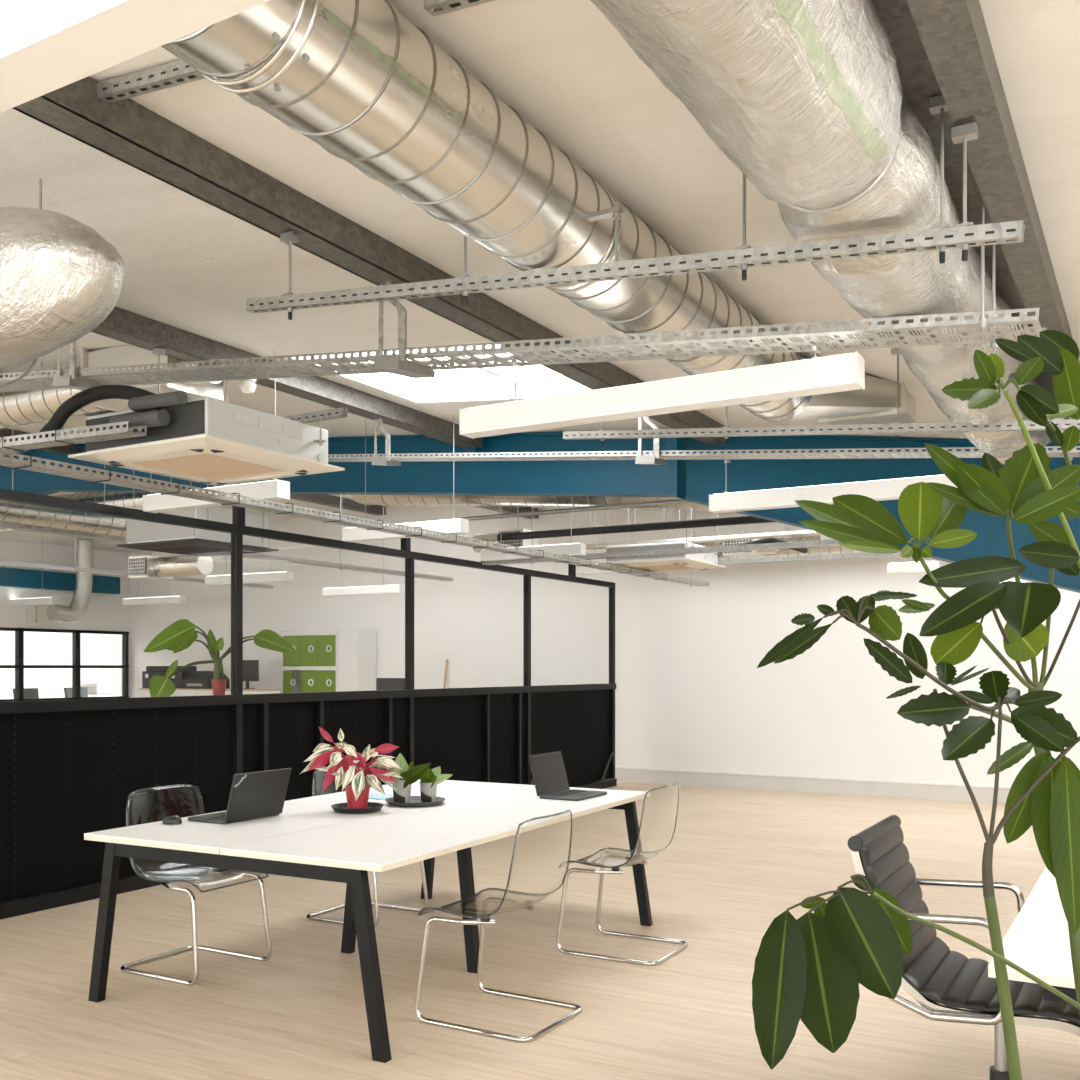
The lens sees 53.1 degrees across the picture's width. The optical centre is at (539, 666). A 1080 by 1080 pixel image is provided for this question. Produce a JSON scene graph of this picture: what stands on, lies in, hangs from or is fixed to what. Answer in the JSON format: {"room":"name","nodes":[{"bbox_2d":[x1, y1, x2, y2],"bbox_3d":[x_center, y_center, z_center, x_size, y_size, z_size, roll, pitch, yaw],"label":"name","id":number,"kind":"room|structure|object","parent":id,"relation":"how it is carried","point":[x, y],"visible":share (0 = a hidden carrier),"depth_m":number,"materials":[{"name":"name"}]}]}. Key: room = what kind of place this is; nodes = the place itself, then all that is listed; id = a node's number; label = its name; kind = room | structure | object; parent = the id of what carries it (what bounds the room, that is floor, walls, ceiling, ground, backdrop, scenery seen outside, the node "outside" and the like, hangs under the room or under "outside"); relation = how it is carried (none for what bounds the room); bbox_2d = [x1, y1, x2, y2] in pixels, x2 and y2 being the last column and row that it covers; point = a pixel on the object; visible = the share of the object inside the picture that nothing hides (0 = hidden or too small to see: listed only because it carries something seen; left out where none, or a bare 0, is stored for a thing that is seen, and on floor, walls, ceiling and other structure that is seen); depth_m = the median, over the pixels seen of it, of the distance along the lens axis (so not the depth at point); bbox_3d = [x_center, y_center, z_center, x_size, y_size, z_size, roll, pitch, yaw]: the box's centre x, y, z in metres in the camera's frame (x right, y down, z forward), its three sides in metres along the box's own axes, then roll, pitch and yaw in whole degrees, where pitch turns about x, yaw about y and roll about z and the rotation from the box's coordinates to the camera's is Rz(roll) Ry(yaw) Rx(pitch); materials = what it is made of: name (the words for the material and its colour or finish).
{"room":"open-plan office","nodes":[
{"label":"open-plan office","id":0,"kind":"room"},
{"bbox_2d":[0,631,119,698],"bbox_3d":[-9.553,0.130,17.854,3.000,2.700,7.838,0,0,30],"label":"wall","id":1,"kind":"structure","parent":0,"point":[40,648],"depth_m":20.76,"materials":[{"name":"paint"}]},
{"bbox_2d":[0,538,129,697],"bbox_3d":[-11.197,-0.620,11.805,0.200,4.200,16.050,0,0,30],"label":"wall","id":2,"kind":"structure","parent":0,"point":[104,612],"depth_m":17.59,"materials":[{"name":"paint"}]},
{"bbox_2d":[0,567,119,593],"bbox_3d":[-8.887,-1.380,15.408,0.160,0.280,6.800,0,0,30],"label":"steel beam","id":3,"kind":"structure","parent":2,"relation":"attached to","point":[9,577],"depth_m":17.17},
{"bbox_2d":[0,627,128,700],"bbox_3d":[-8.343,0.435,16.579,0.090,2.090,4.838,0,0,30],"label":"window","id":4,"kind":"structure","parent":2,"relation":"in","point":[19,666],"depth_m":17.75,"materials":[{"name":"black metal"}]},
{"bbox_2d":[0,781,1079,1079],"bbox_3d":[-2.617,1.540,6.967,19.900,0.120,16.250,0,0,30],"label":"floor","id":5,"kind":"structure","parent":0,"point":[734,860],"depth_m":5.39,"materials":[{"name":"brown wood"}]},
{"bbox_2d":[139,688,176,696],"bbox_3d":[-5.688,0.902,16.571,0.816,1.155,0.506,0,0,30],"label":"base cabinet","id":6,"kind":"object","parent":5,"relation":"on","point":[144,692],"visible":0.1,"depth_m":16.50,"materials":[{"name":"white wood"}]},
{"bbox_2d":[142,666,196,688],"bbox_3d":[-5.659,0.155,16.575,0.881,0.340,0.410,0,0,30],"label":"printer","id":7,"kind":"object","parent":6,"relation":"on","point":[150,671],"visible":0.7,"depth_m":16.43,"materials":[{"name":"black plastic"}]},
{"bbox_2d":[176,689,212,695],"bbox_3d":[-4.976,0.902,16.160,0.816,1.155,0.506,0,0,30],"label":"base cabinet","id":8,"kind":"object","parent":5,"relation":"on","point":[180,692],"visible":0.16,"depth_m":15.99,"materials":[{"name":"white wood"}]},
{"bbox_2d":[182,671,229,688],"bbox_3d":[-5.017,0.192,16.199,0.548,0.266,0.440,0,0,30],"label":"printer","id":9,"kind":"object","parent":8,"relation":"on","point":[195,679],"visible":0.86,"depth_m":16.04,"materials":[{"name":"black plastic"}]},
{"bbox_2d":[120,784,271,985],"bbox_3d":[-1.701,1.042,5.329,0.563,0.876,0.518,0,0,30],"label":"chair","id":10,"kind":"object","parent":5,"relation":"on","point":[125,968],"visible":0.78,"depth_m":5.29,"materials":[{"name":"plastic"}]},
{"bbox_2d":[225,689,280,694],"bbox_3d":[-4.264,0.902,15.749,0.816,1.155,0.506,0,0,30],"label":"base cabinet","id":11,"kind":"object","parent":5,"relation":"on","point":[227,691],"visible":0.15,"depth_m":15.57,"materials":[{"name":"white wood"}]},
{"bbox_2d":[243,660,258,688],"bbox_3d":[-4.288,0.112,15.761,0.480,0.426,0.170,0,0,30],"label":"computer monitor","id":12,"kind":"object","parent":11,"relation":"on","point":[250,667],"visible":0.59,"depth_m":15.68,"materials":[{"name":"black plastic"}]},
{"bbox_2d":[0,488,616,919],"bbox_3d":[-1.518,0.130,9.207,0.136,2.700,9.830,0,0,30],"label":"wall","id":13,"kind":"structure","parent":5,"relation":"on","point":[70,768],"depth_m":7.83,"materials":[{"name":"black metal"}]},
{"bbox_2d":[281,630,337,692],"bbox_3d":[-3.340,0.470,16.261,1.098,2.020,0.435,0,0,30],"label":"tall cabinet","id":14,"kind":"object","parent":5,"relation":"on","point":[313,667],"visible":0.41,"depth_m":16.07,"materials":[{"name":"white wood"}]},
{"bbox_2d":[338,628,375,690],"bbox_3d":[-2.699,0.460,15.881,0.378,2.040,0.452,0,0,30],"label":"tall cabinet","id":15,"kind":"object","parent":5,"relation":"on","point":[356,646],"visible":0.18,"depth_m":15.73,"materials":[{"name":"white metal"}]},
{"bbox_2d":[306,771,428,927],"bbox_3d":[-1.028,1.042,6.413,0.563,0.876,0.518,0,0,30],"label":"chair","id":16,"kind":"object","parent":5,"relation":"on","point":[375,903],"visible":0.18,"depth_m":6.47,"materials":[{"name":"plastic"}]},
{"bbox_2d":[84,779,652,1062],"bbox_3d":[-0.647,1.110,5.581,1.709,0.740,2.670,0,0,28],"label":"table","id":17,"kind":"object","parent":5,"relation":"on","point":[308,839],"visible":0.9,"depth_m":4.78,"materials":[{"name":"white laminate"}]},
{"bbox_2d":[188,768,291,823],"bbox_3d":[-1.464,0.619,5.271,0.324,0.238,0.375,0,0,30],"label":"laptop","id":18,"kind":"object","parent":17,"relation":"on","point":[261,794],"visible":1,"depth_m":5.19,"materials":[{"name":"black plastic"}]},
{"bbox_2d":[331,802,383,813],"bbox_3d":[-0.937,0.725,5.547,0.270,0.029,0.270,0,0,30],"label":"saucer","id":19,"kind":"object","parent":17,"relation":"on","point":[372,807],"visible":0.86,"depth_m":5.46,"materials":[{"name":"ceramic"}]},
{"bbox_2d":[300,726,403,808],"bbox_3d":[-0.979,0.517,5.560,0.515,0.426,0.451,0,0,-30],"label":"plant","id":20,"kind":"object","parent":19,"relation":"on","point":[353,779],"visible":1,"depth_m":5.50,"materials":[{"name":"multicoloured plant"}]},
{"bbox_2d":[385,796,444,806],"bbox_3d":[-0.672,0.727,5.825,0.326,0.025,0.326,0,0,30],"label":"saucer","id":21,"kind":"object","parent":17,"relation":"on","point":[415,801],"visible":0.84,"depth_m":5.73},
{"bbox_2d":[374,753,430,802],"bbox_3d":[-0.729,0.597,5.786,0.305,0.265,0.148,0,0,14],"label":"potted plant","id":22,"kind":"object","parent":21,"relation":"on","point":[411,773],"visible":0.81,"depth_m":5.76,"materials":[{"name":"green plant"}]},
{"bbox_2d":[419,766,451,801],"bbox_3d":[-0.570,0.636,5.847,0.170,0.188,0.126,0,0,30],"label":"potted plant","id":23,"kind":"object","parent":21,"relation":"on","point":[429,780],"visible":0.98,"depth_m":5.83,"materials":[{"name":"green plant"}]},
{"bbox_2d":[528,751,606,800],"bbox_3d":[0.163,0.619,6.182,0.320,0.239,0.370,0,0,30],"label":"laptop","id":24,"kind":"object","parent":17,"relation":"on","point":[548,770],"visible":1,"depth_m":6.20,"materials":[{"name":"black plastic"}]},
{"bbox_2d":[415,810,581,1042],"bbox_3d":[-0.164,1.042,4.581,0.563,0.876,0.518,0,0,30],"label":"chair","id":25,"kind":"object","parent":5,"relation":"on","point":[484,920],"visible":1,"depth_m":4.50,"materials":[{"name":"plastic"}]},
{"bbox_2d":[556,782,687,965],"bbox_3d":[0.441,1.042,5.669,0.563,0.876,0.518,0,0,29],"label":"chair","id":26,"kind":"object","parent":5,"relation":"on","point":[642,859],"visible":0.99,"depth_m":5.58,"materials":[{"name":"plastic"}]},
{"bbox_2d":[752,330,1079,1079],"bbox_3d":[0.616,0.466,1.566,0.830,2.028,0.366,0,0,-23],"label":"plant","id":27,"kind":"object","parent":5,"relation":"on","point":[810,968],"visible":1,"depth_m":1.60,"materials":[{"name":"green plant"}]},
{"bbox_2d":[847,815,1079,1079],"bbox_3d":[1.397,0.998,3.377,0.721,0.963,0.630,0,0,30],"label":"office chair","id":28,"kind":"object","parent":5,"relation":"on","point":[933,974],"visible":0.66,"depth_m":3.31,"materials":[{"name":"leather"}]},
{"bbox_2d":[988,867,1076,1003],"bbox_3d":[2.221,1.110,3.002,1.600,0.740,1.660,0,0,30],"label":"desk","id":29,"kind":"object","parent":5,"relation":"on","point":[1037,941],"visible":0.67,"depth_m":2.89,"materials":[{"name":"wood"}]},
{"bbox_3d":[-1.603,1.110,12.043,1.200,0.740,0.700,0,0,30],"label":"desk","id":30,"kind":"object","parent":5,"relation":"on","visible":0},
{"bbox_2d":[376,678,404,689],"bbox_3d":[-1.625,0.431,12.004,0.460,0.618,0.170,0,0,30],"label":"computer monitor","id":31,"kind":"object","parent":30,"relation":"on","point":[381,683],"visible":0.11,"depth_m":11.99,"materials":[{"name":"black plastic"}]},
{"bbox_3d":[-3.032,0.884,10.200,0.400,1.193,0.400,0,0,30],"label":"plant stand","id":32,"kind":"object","parent":5,"relation":"on","visible":0},
{"bbox_2d":[143,619,295,696],"bbox_3d":[-3.042,-0.062,10.272,1.374,0.775,0.631,0,0,-17],"label":"plant","id":33,"kind":"object","parent":32,"relation":"on","point":[179,636],"visible":0.96,"depth_m":10.12,"materials":[{"name":"green plant"}]},
{"bbox_2d":[0,0,1079,552],"bbox_3d":[-2.617,-1.852,6.967,19.900,1.454,16.250,0,0,30],"label":"ceiling","id":34,"kind":"structure","parent":0,"point":[192,265],"depth_m":3.93,"materials":[{"name":"paint"}]},
{"bbox_2d":[10,533,57,605],"bbox_3d":[-8.352,-1.508,16.885,2.398,1.121,0.106,0,0,30],"label":"strip light","id":35,"kind":"object","parent":34,"relation":"hanging from","point":[44,600],"visible":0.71,"depth_m":16.44,"materials":[{"name":"white plastic"}]},
{"bbox_2d":[0,179,124,388],"bbox_3d":[-2.506,-1.387,4.045,2.660,0.839,0.592,0,0,30],"label":"duct","id":36,"kind":"object","parent":34,"relation":"hanging from","point":[60,279],"visible":1,"depth_m":3.37,"materials":[{"name":"metal"}]},
{"bbox_2d":[0,427,125,537],"bbox_3d":[-4.605,-1.790,10.424,0.349,1.029,2.258,0,0,30],"label":"spiral duct","id":37,"kind":"object","parent":34,"relation":"hanging from","point":[14,512],"visible":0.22,"depth_m":10.23,"materials":[{"name":"metal"}]},
{"bbox_2d":[47,540,92,622],"bbox_3d":[-7.379,-1.354,17.018,0.260,1.317,0.710,0,0,30],"label":"duct elbow","id":38,"kind":"object","parent":34,"relation":"hanging from","point":[78,606],"visible":0.91,"depth_m":17.08,"materials":[{"name":"metal"}]},
{"bbox_2d":[0,421,146,451],"bbox_3d":[-2.807,-1.533,5.397,2.342,0.988,0.146,0,0,30],"label":"cable tray","id":39,"kind":"object","parent":34,"relation":"hanging from","point":[76,438],"visible":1,"depth_m":4.99,"materials":[{"name":"metal"}]},
{"bbox_2d":[0,492,158,531],"bbox_3d":[-5.569,-1.956,12.453,4.908,0.661,0.349,0,0,30],"label":"spiral duct","id":40,"kind":"object","parent":34,"relation":"hanging from","point":[121,499],"visible":0.09,"depth_m":11.74,"materials":[{"name":"metal"}]},
{"bbox_2d":[0,345,222,429],"bbox_3d":[-3.713,-1.871,7.536,4.040,0.410,0.440,0,0,30],"label":"air duct","id":41,"kind":"object","parent":34,"relation":"attached to","point":[17,408],"visible":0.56,"depth_m":6.85,"materials":[{"name":"metal"}]},
{"bbox_2d":[0,0,269,112],"bbox_3d":[-1.209,-1.340,1.956,2.150,0.784,0.116,0,0,30],"label":"strip light","id":42,"kind":"object","parent":34,"relation":"hanging from","point":[46,46],"visible":1,"depth_m":1.64,"materials":[{"name":"white plastic"}]},
{"bbox_2d":[0,492,272,587],"bbox_3d":[-5.546,-1.741,13.594,0.166,1.162,6.000,0,0,30],"label":"cable tray","id":43,"kind":"object","parent":34,"relation":"hanging from","point":[6,563],"visible":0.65,"depth_m":13.35,"materials":[{"name":"metal"}]},
{"bbox_2d":[97,60,204,102],"bbox_3d":[-0.972,-1.672,3.021,0.939,0.123,0.041,0,0,30],"label":"rail","id":44,"kind":"object","parent":34,"relation":"attached to","point":[179,72],"visible":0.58,"depth_m":3.10,"materials":[{"name":"metal"}]},
{"bbox_2d":[122,596,185,605],"bbox_3d":[-5.852,-1.591,16.351,1.278,1.286,0.106,0,0,30],"label":"strip light","id":45,"kind":"object","parent":34,"relation":"hanging from","point":[169,599],"visible":0.83,"depth_m":16.28,"materials":[{"name":"white plastic"}]},
{"bbox_2d":[128,473,212,579],"bbox_3d":[-3.455,-1.537,10.141,0.860,1.386,0.320,0,0,30],"label":"spiral duct","id":46,"kind":"object","parent":34,"relation":"hanging from","point":[147,567],"visible":0.93,"depth_m":10.09,"materials":[{"name":"metal"}]},
{"bbox_2d":[143,493,225,512],"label":"strip light","id":47,"kind":"object","parent":34,"relation":"hanging from","point":[153,503],"depth_m":6.88,"materials":[{"name":"white plastic"}]},
{"bbox_2d":[144,495,284,512],"bbox_3d":[-2.037,-1.016,6.742,1.158,0.012,0.092,0,0,30],"label":"diffuser","id":48,"kind":"object","parent":47,"relation":"attached to","point":[190,503],"depth_m":6.80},
{"bbox_2d":[39,385,344,485],"bbox_3d":[-1.707,-1.146,5.358,1.044,0.324,1.017,0,0,30],"label":"air conditioner","id":49,"kind":"object","parent":34,"relation":"hanging from","point":[204,439],"depth_m":5.08,"materials":[{"name":"metal"}]},
{"bbox_2d":[135,453,285,479],"bbox_3d":[-1.636,-0.996,5.367,0.520,0.013,0.520,0,0,30],"label":"ceiling vent","id":50,"kind":"object","parent":49,"relation":"in","point":[206,466],"depth_m":5.35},
{"bbox_2d":[0,428,385,515],"bbox_3d":[-4.745,-2.304,11.775,0.146,0.125,9.650,0,0,30],"label":"roof beam","id":51,"kind":"structure","parent":34,"relation":"attached to","point":[323,499],"depth_m":14.63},
{"bbox_2d":[116,470,278,556],"bbox_3d":[-2.899,-1.571,9.179,0.930,1.174,0.930,0,0,30],"label":"air conditioner","id":52,"kind":"object","parent":34,"relation":"attached to","point":[141,535],"depth_m":8.88,"materials":[{"name":"metal"}]},
{"bbox_2d":[155,546,230,554],"bbox_3d":[-2.899,-0.996,9.179,0.520,0.013,0.520,0,0,30],"label":"ceiling vent","id":53,"kind":"object","parent":52,"relation":"in","point":[195,550],"depth_m":9.17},
{"bbox_2d":[0,477,452,580],"bbox_3d":[-3.026,-1.668,11.158,0.166,1.096,7.300,0,0,30],"label":"cable tray","id":54,"kind":"object","parent":34,"relation":"hanging from","point":[10,525],"visible":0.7,"depth_m":11.30,"materials":[{"name":"metal"}]},
{"bbox_2d":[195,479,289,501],"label":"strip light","id":55,"kind":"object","parent":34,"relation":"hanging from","point":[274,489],"depth_m":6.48,"materials":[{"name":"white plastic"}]},
{"bbox_2d":[243,571,292,583],"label":"strip light","id":56,"kind":"object","parent":34,"relation":"hanging from","point":[270,576],"depth_m":12.03,"materials":[{"name":"white plastic"}]},
{"bbox_2d":[205,580,288,585],"bbox_3d":[-3.312,-0.956,12.248,1.260,0.012,0.092,0,0,30],"label":"diffuser","id":57,"kind":"object","parent":56,"relation":"attached to","point":[207,582],"depth_m":12.32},
{"bbox_2d":[0,375,538,518],"bbox_3d":[-2.494,-2.075,10.475,0.146,0.125,9.650,0,0,30],"label":"roof beam","id":58,"kind":"structure","parent":34,"relation":"attached to","point":[503,509],"depth_m":13.95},
{"bbox_2d":[91,307,482,448],"bbox_3d":[-3.236,-1.855,4.189,0.146,0.125,10.820,0,0,30],"label":"roof beam","id":59,"kind":"structure","parent":34,"relation":"attached to","point":[122,325],"depth_m":6.93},
{"bbox_2d":[152,348,347,423],"bbox_3d":[-1.587,-1.503,5.761,1.410,0.580,0.044,0,0,30],"label":"rail","id":60,"kind":"object","parent":59,"relation":"hanging from","point":[336,413],"visible":0.24,"depth_m":5.49,"materials":[{"name":"metal"}]},
{"bbox_2d":[0,205,1046,391],"bbox_3d":[-1.838,-1.454,5.344,7.875,0.805,0.299,0,0,30],"label":"cable tray","id":61,"kind":"object","parent":59,"relation":"hanging from","point":[398,364],"visible":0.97,"depth_m":4.19,"materials":[{"name":"metal"}]},
{"bbox_2d":[459,345,864,438],"bbox_3d":[0.393,-1.090,4.050,1.600,0.283,0.114,0,0,30],"label":"strip light","id":62,"kind":"object","parent":61,"relation":"hanging from","point":[843,372],"visible":1,"depth_m":3.95,"materials":[{"name":"white plastic"}]},
{"bbox_2d":[466,353,848,408],"bbox_3d":[0.391,-1.052,4.047,1.560,0.004,0.076,0,0,30],"label":"diffuser","id":63,"kind":"object","parent":62,"relation":"attached to","point":[815,360],"depth_m":3.94,"materials":[{"name":"white"}]},
{"bbox_2d":[462,379,861,437],"bbox_3d":[0.391,-0.956,4.047,1.588,0.012,0.092,0,0,30],"label":"diffuser","id":64,"kind":"object","parent":62,"relation":"attached to","point":[807,387],"depth_m":3.97,"materials":[{"name":"plastic"}]},
{"bbox_2d":[328,416,1079,465],"bbox_3d":[0.319,-1.397,7.050,8.303,0.813,0.200,0,0,30],"label":"cable tray","id":65,"kind":"object","parent":59,"relation":"hanging from","point":[656,458],"visible":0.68,"depth_m":6.73,"materials":[{"name":"metal"}]},
{"bbox_2d":[709,460,957,513],"bbox_3d":[1.751,-1.108,6.233,1.600,0.320,0.114,0,0,30],"label":"strip light","id":66,"kind":"object","parent":65,"relation":"hanging from","point":[889,489],"visible":0.54,"depth_m":6.28,"materials":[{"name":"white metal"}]},
{"bbox_2d":[710,495,899,512],"bbox_3d":[1.749,-0.956,6.230,1.588,0.012,0.092,0,0,30],"label":"diffuser","id":67,"kind":"object","parent":66,"relation":"attached to","point":[788,502],"depth_m":6.40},
{"bbox_2d":[721,475,937,493],"bbox_3d":[1.749,-1.052,6.230,1.560,0.004,0.076,0,0,30],"label":"diffuser","id":68,"kind":"object","parent":66,"relation":"attached to","point":[924,478],"depth_m":6.19,"materials":[{"name":"white"}]},
{"bbox_2d":[0,432,685,499],"bbox_3d":[-4.291,-1.828,11.108,12.360,1.144,0.230,0,0,30],"label":"steel beam","id":69,"kind":"structure","parent":34,"relation":"attached to","point":[600,478],"depth_m":8.95,"materials":[{"name":"metal"}]},
{"bbox_2d":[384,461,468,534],"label":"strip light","id":70,"kind":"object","parent":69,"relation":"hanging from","point":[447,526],"depth_m":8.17,"materials":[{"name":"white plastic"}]},
{"bbox_2d":[0,450,708,586],"bbox_3d":[-0.369,-1.386,8.296,0.152,1.002,8.800,0,0,30],"label":"cable tray","id":71,"kind":"object","parent":34,"relation":"hanging from","point":[10,461],"visible":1,"depth_m":6.24,"materials":[{"name":"metal"}]},
{"bbox_2d":[322,494,404,596],"bbox_3d":[-2.330,-1.651,14.187,1.290,1.405,0.106,0,0,30],"label":"strip light","id":72,"kind":"object","parent":34,"relation":"hanging from","point":[385,589],"visible":0.91,"depth_m":14.13,"materials":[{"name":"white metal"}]},
{"bbox_2d":[13,76,724,445],"bbox_3d":[-1.417,-1.671,3.139,0.146,0.125,10.820,0,0,30],"label":"roof beam","id":73,"kind":"structure","parent":34,"relation":"attached to","point":[127,131],"depth_m":3.86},
{"bbox_2d":[343,527,411,541],"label":"strip light","id":74,"kind":"object","parent":34,"relation":"hanging from","point":[352,534],"depth_m":8.55,"materials":[{"name":"white plastic"}]},
{"bbox_2d":[344,531,465,541],"bbox_3d":[-1.059,-1.016,8.406,1.128,0.012,0.092,0,0,30],"label":"diffuser","id":75,"kind":"object","parent":74,"relation":"attached to","point":[377,535],"depth_m":8.49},
{"bbox_2d":[287,341,591,403],"bbox_3d":[-0.487,-1.917,6.806,1.750,0.322,1.400,0,0,30],"label":"window","id":76,"kind":"structure","parent":34,"relation":"attached to","point":[533,381],"depth_m":7.40,"materials":[{"name":"white glass"}]},
{"bbox_2d":[423,0,494,16],"bbox_3d":[-0.178,-1.597,2.562,0.214,0.059,0.041,0,0,30],"label":"rail","id":77,"kind":"object","parent":34,"relation":"hanging from","point":[439,7],"visible":1,"depth_m":2.58,"materials":[{"name":"metal"}]},
{"bbox_2d":[472,529,537,552],"bbox_3d":[-0.381,-1.590,11.079,0.650,0.812,0.320,0,0,30],"label":"box","id":78,"kind":"object","parent":34,"relation":"hanging from","point":[492,537],"visible":0.53,"depth_m":10.92,"materials":[{"name":"metal"}]},
{"bbox_2d":[498,530,520,547],"bbox_3d":[-0.307,-1.283,10.856,0.268,0.168,0.008,0,0,30],"label":"vent grille","id":79,"kind":"object","parent":78,"relation":"attached to","point":[510,542],"depth_m":10.85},
{"bbox_2d":[347,494,708,508],"bbox_3d":[0.161,-1.728,9.549,4.899,1.047,0.339,0,0,30],"label":"spiral duct","id":80,"kind":"object","parent":34,"relation":"hanging from","point":[459,500],"visible":0.25,"depth_m":9.66,"materials":[{"name":"metal"}]},
{"bbox_2d":[480,507,585,560],"bbox_3d":[-0.076,-1.489,9.998,1.070,0.962,0.106,0,0,30],"label":"strip light","id":81,"kind":"object","parent":34,"relation":"hanging from","point":[572,549],"visible":0.62,"depth_m":9.86,"materials":[{"name":"white plastic"}]},
{"bbox_2d":[481,553,582,560],"bbox_3d":[-0.076,-1.016,9.998,1.058,0.012,0.092,0,0,30],"label":"diffuser","id":82,"kind":"object","parent":81,"relation":"attached to","point":[504,556],"depth_m":10.08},
{"bbox_2d":[161,0,915,424],"bbox_3d":[0.007,-1.447,3.200,0.647,0.393,7.950,0,0,30],"label":"spiral duct","id":83,"kind":"object","parent":34,"relation":"hanging from","point":[357,79],"visible":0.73,"depth_m":2.87,"materials":[{"name":"metal"}]},
{"bbox_2d":[393,496,693,523],"bbox_3d":[0.468,-1.613,8.910,4.300,0.643,0.036,0,0,30],"label":"pipe","id":84,"kind":"object","parent":34,"relation":"hanging from","point":[676,501],"visible":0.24,"depth_m":9.02,"materials":[{"name":"grey metal"}]},
{"bbox_2d":[246,95,1024,319],"bbox_3d":[0.067,-1.367,3.426,2.694,0.610,0.044,0,0,30],"label":"cable tray","id":85,"kind":"object","parent":34,"relation":"hanging from","point":[964,235],"visible":0.95,"depth_m":3.15,"materials":[{"name":"metal"}]},
{"bbox_2d":[497,511,774,540],"bbox_3d":[0.899,-1.562,9.758,3.000,0.675,0.070,0,0,30],"label":"pipe","id":86,"kind":"object","parent":34,"relation":"hanging from","point":[738,520],"visible":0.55,"depth_m":9.76,"materials":[{"name":"metal"}]},
{"bbox_2d":[482,507,840,564],"bbox_3d":[1.342,-1.505,9.675,4.350,1.010,0.166,0,0,30],"label":"cable tray","id":87,"kind":"object","parent":34,"relation":"hanging from","point":[832,542],"visible":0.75,"depth_m":9.62,"materials":[{"name":"metal"}]},
{"bbox_2d":[599,509,724,571],"bbox_3d":[1.188,-1.429,10.457,0.930,0.949,0.930,0,0,30],"label":"air conditioner","id":88,"kind":"object","parent":34,"relation":"hanging from","point":[701,561],"depth_m":10.17,"materials":[{"name":"metal"}]},
{"bbox_2d":[630,564,696,570],"bbox_3d":[1.188,-0.966,10.457,0.520,0.013,0.520,0,0,30],"label":"ceiling vent","id":89,"kind":"object","parent":88,"relation":"in","point":[678,566],"depth_m":10.45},
{"bbox_2d":[586,509,819,549],"bbox_3d":[2.893,-1.586,10.512,5.900,0.592,0.060,0,0,30],"label":"strip light","id":90,"kind":"object","parent":34,"relation":"hanging from","point":[803,533],"visible":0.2,"depth_m":11.11,"materials":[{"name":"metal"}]},
{"bbox_2d":[723,538,778,557],"bbox_3d":[2.337,-1.543,11.941,0.560,0.616,0.320,0,0,30],"label":"box","id":91,"kind":"object","parent":34,"relation":"attached to","point":[754,553],"visible":0.44,"depth_m":11.86,"materials":[{"name":"metal"}]},
{"bbox_2d":[724,540,748,553],"bbox_3d":[2.173,-1.344,11.856,0.328,0.188,0.008,0,0,30],"label":"vent grille","id":92,"kind":"object","parent":91,"relation":"attached to","point":[726,543],"depth_m":11.87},
{"bbox_2d":[628,508,900,564],"bbox_3d":[3.272,-1.519,10.466,6.400,0.938,0.166,0,0,30],"label":"cable tray","id":93,"kind":"object","parent":34,"relation":"hanging from","point":[864,554],"visible":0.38,"depth_m":10.81,"materials":[{"name":"metal"}]},
{"bbox_2d":[694,536,862,559],"bbox_3d":[3.069,-1.583,12.315,4.208,0.634,0.229,0,0,30],"label":"spiral duct","id":94,"kind":"object","parent":34,"relation":"hanging from","point":[826,549],"visible":0.16,"depth_m":12.30,"materials":[{"name":"metal"}]},
{"bbox_2d":[562,348,1079,445],"bbox_3d":[1.659,-1.353,5.474,3.504,0.644,0.044,0,0,30],"label":"cable tray","id":95,"kind":"object","parent":34,"relation":"hanging from","point":[897,427],"visible":0.93,"depth_m":5.57,"materials":[{"name":"metal"}]},
{"bbox_2d":[590,0,1053,464],"bbox_3d":[0.769,-1.334,2.812,0.466,0.431,8.041,0,0,30],"label":"duct","id":96,"kind":"object","parent":34,"relation":"hanging from","point":[804,98],"visible":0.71,"depth_m":2.41,"materials":[{"name":"metal"}]},
{"bbox_2d":[685,435,1079,592],"bbox_3d":[3.139,-0.932,7.587,4.213,1.650,0.140,0,0,14],"label":"steel beam","id":97,"kind":"structure","parent":34,"relation":"attached to","point":[704,478],"depth_m":7.80,"materials":[{"name":"metal"}]},
{"bbox_2d":[887,557,938,574],"bbox_3d":[3.722,-1.322,10.784,0.481,0.770,0.106,0,0,30],"label":"strip light","id":98,"kind":"object","parent":34,"relation":"hanging from","point":[908,567],"visible":0.77,"depth_m":10.75,"materials":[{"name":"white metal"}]},
{"bbox_2d":[872,0,1079,431],"bbox_3d":[0.557,-1.476,1.930,0.235,0.112,10.700,0,0,30],"label":"roof beam","id":99,"kind":"structure","parent":34,"relation":"attached to","point":[940,47],"depth_m":2.93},
{"bbox_2d":[130,506,1079,785],"bbox_3d":[1.395,-0.620,13.917,19.900,4.200,0.200,0,0,30],"label":"wall","id":100,"kind":"structure","parent":0,"point":[691,693],"depth_m":13.65,"materials":[{"name":"paint"}]},
{"bbox_2d":[615,766,1010,803],"bbox_3d":[1.425,1.385,13.769,19.700,0.190,0.026,0,0,30],"label":"baseboard","id":101,"kind":"structure","parent":100,"relation":"attached to","point":[814,784],"depth_m":12.71,"materials":[{"name":"white wood"}]},
{"bbox_3d":[-9.553,1.540,17.854,3.000,0.120,7.838,0,0,30],"label":"floor","id":102,"kind":"structure","parent":0,"visible":0},
{"bbox_2d":[88,694,119,696],"bbox_3d":[-8.214,0.990,19.973,0.800,0.980,0.560,0,0,30],"label":"office desk","id":103,"kind":"object","parent":102,"relation":"on","point":[89,695],"visible":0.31,"depth_m":19.67,"materials":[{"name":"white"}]},
{"bbox_2d":[81,680,118,693],"bbox_3d":[-8.149,0.369,19.935,0.550,0.259,0.520,0,0,30],"label":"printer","id":104,"kind":"object","parent":103,"relation":"on","point":[93,686],"visible":0.85,"depth_m":19.75,"materials":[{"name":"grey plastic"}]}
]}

